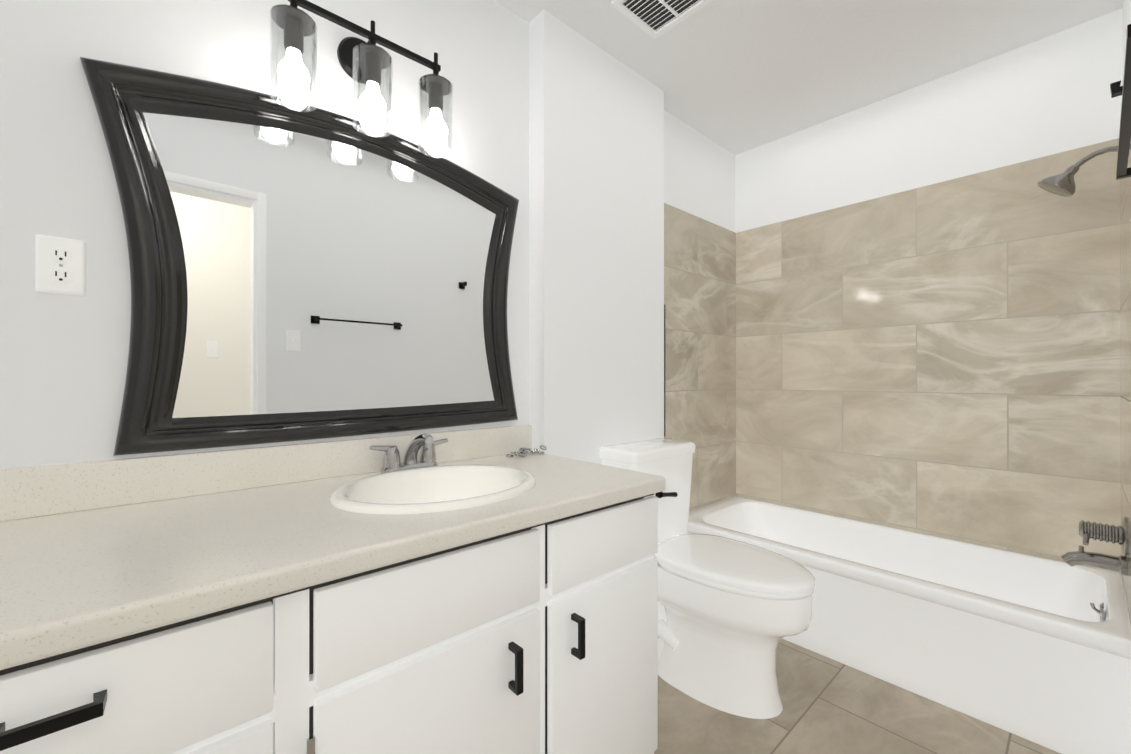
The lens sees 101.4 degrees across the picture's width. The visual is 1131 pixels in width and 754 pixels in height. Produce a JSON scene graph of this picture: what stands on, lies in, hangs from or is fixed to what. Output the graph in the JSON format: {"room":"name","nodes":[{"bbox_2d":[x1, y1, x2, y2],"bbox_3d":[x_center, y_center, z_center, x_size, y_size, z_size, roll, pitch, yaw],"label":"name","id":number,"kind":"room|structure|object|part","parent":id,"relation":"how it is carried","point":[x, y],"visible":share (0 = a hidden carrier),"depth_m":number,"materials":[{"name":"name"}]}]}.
{"room":"bathroom","nodes":[
{"label":"bathroom","id":0,"kind":"room"},
{"bbox_2d":[0,0,734,468],"bbox_3d":[-0.215,-0.124,1.751,3.450,2.440,0.100,0,0,-42],"label":"wall","id":1,"kind":"structure","parent":0,"point":[62,368],"depth_m":1.01,"materials":[{"name":"paint"}]},
{"bbox_2d":[35,235,85,295],"bbox_3d":[-1.030,-0.227,0.945,0.070,0.115,0.010,0,0,-42],"label":"duplex electrical outlet","id":2,"kind":"object","parent":1,"relation":"attached to","point":[60,265],"visible":1,"depth_m":0.94,"materials":[{"name":"plastic"}]},
{"bbox_2d":[48,268,72,283],"bbox_3d":[-1.028,-0.206,0.943,0.033,0.029,0.003,0,0,-42],"label":"socket","id":3,"kind":"object","parent":2,"relation":"attached to","point":[55,275],"depth_m":0.94,"materials":[{"name":"plastic"}]},
{"bbox_2d":[48,247,72,262],"bbox_3d":[-1.028,-0.248,0.943,0.033,0.029,0.003,0,0,-42],"label":"socket","id":4,"kind":"object","parent":2,"relation":"attached to","point":[55,254],"depth_m":0.94,"materials":[{"name":"plastic"}]},
{"bbox_2d":[0,424,531,519],"bbox_3d":[-0.756,0.227,1.181,1.679,0.099,0.019,0,0,-42],"label":"backsplash","id":5,"kind":"structure","parent":1,"relation":"attached to","point":[42,490],"depth_m":1.09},
{"bbox_2d":[80,57,518,455],"bbox_3d":[-0.586,-0.282,1.329,1.120,0.903,0.029,0,0,-42],"label":"mirror","id":6,"kind":"object","parent":1,"relation":"attached to","point":[312,274],"visible":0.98,"depth_m":1.22,"materials":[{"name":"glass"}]},
{"label":"glass","id":7,"kind":"part","parent":6,"relation":"part of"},
{"bbox_2d":[269,0,452,157],"bbox_3d":[-0.545,-0.821,1.271,0.469,0.303,0.174,0,0,-42],"label":"sconce","id":8,"kind":"object","parent":1,"relation":"attached to","point":[361,62],"visible":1,"depth_m":1.22,"materials":[{"name":"clear glass"}]},
{"bbox_3d":[-0.657,-0.767,1.120,0.100,0.195,0.100,0,0,-42],"label":"lamp shade","id":9,"kind":"part","parent":8,"relation":"part of","materials":[{"name":"clear glass"}]},
{"bbox_3d":[-0.518,-0.767,1.245,0.100,0.195,0.100,0,0,-42],"label":"lamp shade","id":10,"kind":"part","parent":8,"relation":"part of","materials":[{"name":"clear glass"}]},
{"bbox_3d":[-0.383,-0.767,1.366,0.100,0.195,0.100,0,0,-42],"label":"lamp shade","id":11,"kind":"part","parent":8,"relation":"part of","materials":[{"name":"clear glass"}]},
{"bbox_2d":[664,203,735,511],"bbox_3d":[0.716,0.115,2.514,0.828,1.967,0.008,0,0,-42],"label":"tile","id":12,"kind":"structure","parent":1,"relation":"attached to","point":[700,320],"depth_m":2.54,"materials":[{"name":"beige tile"}]},
{"bbox_2d":[664,304,664,436],"bbox_3d":[0.492,-0.033,2.307,0.018,0.660,0.001,0,0,-42],"label":"tile","id":13,"kind":"structure","parent":12,"relation":"attached to","point":[664,370],"depth_m":2.31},
{"bbox_2d":[529,9,663,463],"bbox_3d":[0.163,-0.123,1.965,0.729,2.440,0.087,0,0,-42],"label":"wall","id":14,"kind":"structure","parent":0,"point":[596,247],"depth_m":1.86,"materials":[{"name":"paint"}]},
{"bbox_2d":[495,0,1123,154],"bbox_3d":[0.687,-1.376,0.749,3.450,0.060,2.800,0,0,-42],"label":"ceiling","id":15,"kind":"structure","parent":0,"point":[735,77],"depth_m":1.89,"materials":[{"name":"paint"}]},
{"bbox_2d":[611,0,712,38],"bbox_3d":[0.342,-1.337,1.646,0.255,0.012,0.255,0,0,-42],"label":"ceiling vent","id":16,"kind":"object","parent":15,"relation":"in","point":[654,19],"visible":1,"depth_m":1.69,"materials":[{"name":"metal"}]},
{"bbox_2d":[654,638,1060,753],"bbox_3d":[0.687,1.124,0.744,3.450,0.060,2.800,0,0,-42],"label":"floor","id":17,"kind":"structure","parent":0,"point":[831,706],"depth_m":1.46,"materials":[{"name":"tile"}]},
{"bbox_2d":[0,488,664,753],"bbox_3d":[-0.550,0.707,0.950,1.679,0.776,0.635,0,0,-42],"label":"bathroom vanity","id":18,"kind":"object","parent":17,"relation":"on","point":[265,600],"depth_m":0.81,"materials":[{"name":"paint"}]},
{"bbox_3d":[-0.580,0.385,0.520,0.092,0.015,0.034,0,0,-42],"label":"handle","id":19,"kind":"part","parent":18,"relation":"part of","materials":[{"name":"black metal"}]},
{"bbox_3d":[-0.598,0.412,0.539,0.441,0.157,0.018,0,0,-42],"label":"drawer","id":20,"kind":"part","parent":18,"relation":"part of","materials":[{"name":"paint"}]},
{"bbox_3d":[-0.598,0.774,0.538,0.441,0.530,0.018,0,0,-42],"label":"door","id":21,"kind":"part","parent":18,"relation":"part of","materials":[{"name":"paint"}]},
{"bbox_2d":[0,452,664,659],"bbox_3d":[-0.554,0.297,0.957,1.680,0.041,0.620,0,0,-42],"label":"countertop","id":22,"kind":"structure","parent":18,"relation":"on","point":[66,577],"depth_m":0.78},
{"bbox_2d":[369,434,447,473],"bbox_3d":[-0.424,0.218,1.330,0.236,0.118,0.156,0,0,-42],"label":"faucet","id":23,"kind":"object","parent":22,"relation":"on","point":[426,443],"visible":0.96,"depth_m":1.33,"materials":[{"name":"silver metal"}]},
{"bbox_3d":[-0.514,0.224,1.318,0.087,0.066,0.048,0,0,-42],"label":"handle","id":24,"kind":"part","parent":23,"relation":"part of","materials":[{"name":"silver metal"}]},
{"bbox_3d":[-0.422,0.209,1.327,0.042,0.100,0.150,0,0,-42],"label":"spout","id":25,"kind":"part","parent":23,"relation":"part of","materials":[{"name":"silver metal"}]},
{"bbox_3d":[-0.403,0.224,1.417,0.087,0.066,0.048,0,0,-42],"label":"handle","id":26,"kind":"part","parent":23,"relation":"part of","materials":[{"name":"silver metal"}]},
{"bbox_2d":[329,465,535,514],"bbox_3d":[-0.312,0.348,1.159,0.504,0.176,0.424,0,0,-42],"label":"sink","id":27,"kind":"object","parent":22,"relation":"in","point":[432,489],"visible":0.52,"depth_m":1.26,"materials":[{"name":"ceramic"}]},
{"bbox_2d":[506,445,546,456],"bbox_3d":[-0.143,0.262,1.646,0.155,0.030,0.070,0,0,-42],"label":"chain","id":28,"kind":"object","parent":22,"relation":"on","point":[523,452],"visible":1,"depth_m":1.63,"materials":[{"name":"silver metal"}]},
{"bbox_3d":[-0.227,0.413,0.873,0.445,0.157,0.018,0,0,-42],"label":"drawer","id":29,"kind":"part","parent":18,"relation":"part of","materials":[{"name":"paint"}]},
{"bbox_3d":[-0.227,0.775,0.872,0.445,0.530,0.018,0,0,-42],"label":"door","id":30,"kind":"part","parent":18,"relation":"part of","materials":[{"name":"paint"}]},
{"bbox_3d":[-0.102,0.597,0.948,0.015,0.092,0.034,0,0,-42],"label":"handle","id":31,"kind":"part","parent":18,"relation":"part of","materials":[{"name":"black metal"}]},
{"bbox_3d":[0.028,0.597,1.066,0.015,0.092,0.034,0,0,-42],"label":"handle","id":32,"kind":"part","parent":18,"relation":"part of","materials":[{"name":"black metal"}]},
{"bbox_3d":[0.108,0.414,1.174,0.388,0.157,0.018,0,0,-42],"label":"drawer","id":33,"kind":"part","parent":18,"relation":"part of","materials":[{"name":"paint"}]},
{"bbox_3d":[0.108,0.775,1.173,0.388,0.530,0.018,0,0,-42],"label":"door","id":34,"kind":"part","parent":18,"relation":"part of","materials":[{"name":"paint"}]},
{"bbox_2d":[598,438,814,718],"bbox_3d":[0.522,0.686,1.708,0.428,0.820,0.733,0,0,-42],"label":"toilet","id":35,"kind":"object","parent":17,"relation":"on","point":[732,613],"visible":0.83,"depth_m":1.56,"materials":[{"name":"ceramic"}]},
{"bbox_3d":[0.343,0.299,1.907,0.428,0.044,0.198,0,0,-42],"label":"tank lid","id":36,"kind":"part","parent":35,"relation":"part of","materials":[{"name":"ceramic"}]},
{"bbox_3d":[0.342,0.503,1.908,0.412,0.363,0.186,0,0,-42],"label":"tank","id":37,"kind":"part","parent":35,"relation":"part of","materials":[{"name":"ceramic"}]},
{"bbox_3d":[0.398,0.460,1.818,0.101,0.035,0.034,0,0,-42],"label":"handle","id":38,"kind":"part","parent":35,"relation":"part of","materials":[{"name":"black metal"}]},
{"bbox_3d":[0.586,0.647,1.636,0.384,0.024,0.540,0,0,-42],"label":"lid","id":39,"kind":"part","parent":35,"relation":"part of","materials":[{"name":"ceramic"}]},
{"bbox_3d":[0.590,0.671,1.632,0.382,0.020,0.523,0,0,-42],"label":"seat","id":40,"kind":"part","parent":35,"relation":"part of","materials":[{"name":"plastic"}]},
{"bbox_2d":[688,496,1130,753],"bbox_3d":[1.274,0.903,2.010,0.668,0.384,1.482,0,0,-42],"label":"bathtub","id":41,"kind":"object","parent":17,"relation":"on","point":[1034,649],"visible":0.79,"depth_m":1.62,"materials":[{"name":"ceramic"}]},
{"bbox_2d":[735,8,1122,232],"bbox_3d":[1.566,-0.122,2.275,0.100,2.440,1.700,0,0,-42],"label":"wall","id":42,"kind":"structure","parent":0,"point":[1047,96],"depth_m":2.05,"materials":[{"name":"paint"}]},
{"bbox_2d":[736,138,1120,572],"bbox_3d":[1.526,-0.064,2.239,0.008,1.611,1.500,0,0,-42],"label":"tile","id":43,"kind":"structure","parent":42,"relation":"attached to","point":[941,359],"depth_m":2.05,"materials":[{"name":"beige tile"}]},
{"bbox_2d":[1123,0,1130,76],"bbox_3d":[1.238,-0.125,0.906,2.218,2.440,0.100,0,0,-42],"label":"wall","id":44,"kind":"structure","parent":0,"point":[1126,12],"depth_m":1.58,"materials":[{"name":"paint"}]},
{"bbox_2d":[1037,146,1117,196],"bbox_3d":[1.701,-0.677,1.527,0.104,0.144,0.203,0,0,-42],"label":"shower head","id":45,"kind":"object","parent":44,"relation":"attached to","point":[1062,184],"visible":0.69,"depth_m":1.53},
{"bbox_2d":[1061,545,1126,575],"bbox_3d":[1.716,0.594,1.508,0.060,0.073,0.141,0,0,-42],"label":"tub spout","id":46,"kind":"object","parent":44,"relation":"attached to","point":[1081,556],"visible":1,"depth_m":1.49,"materials":[{"name":"silver metal"}]},
{"bbox_2d":[1079,517,1127,555],"bbox_3d":[1.725,0.501,1.488,0.133,0.120,0.101,0,0,-42],"label":"tub valve","id":47,"kind":"object","parent":44,"relation":"attached to","point":[1106,533],"visible":1,"depth_m":1.47,"materials":[{"name":"silver metal"}]},
{"bbox_2d":[1110,81,1122,97],"bbox_3d":[1.251,-0.640,1.025,0.044,0.044,0.058,0,0,-42],"label":"robe hook","id":48,"kind":"object","parent":44,"relation":"attached to","point":[1116,89],"visible":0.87,"depth_m":1.03,"materials":[{"name":"black metal"}]},
{"bbox_2d":[1116,24,1130,179],"bbox_3d":[0.733,-0.326,0.570,0.512,0.044,0.073,0,0,-42],"label":"towel rail","id":49,"kind":"object","parent":44,"relation":"attached to","point":[1123,171],"visible":1,"depth_m":0.58,"materials":[{"name":"black metal"}]},
{"bbox_2d":[1120,141,1130,623],"bbox_3d":[1.750,-0.066,1.438,0.729,1.611,0.008,0,0,-42],"label":"tile","id":50,"kind":"object","parent":44,"relation":"attached to","point":[1125,311],"visible":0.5,"depth_m":1.47,"materials":[{"name":"beige tile"}]}
]}

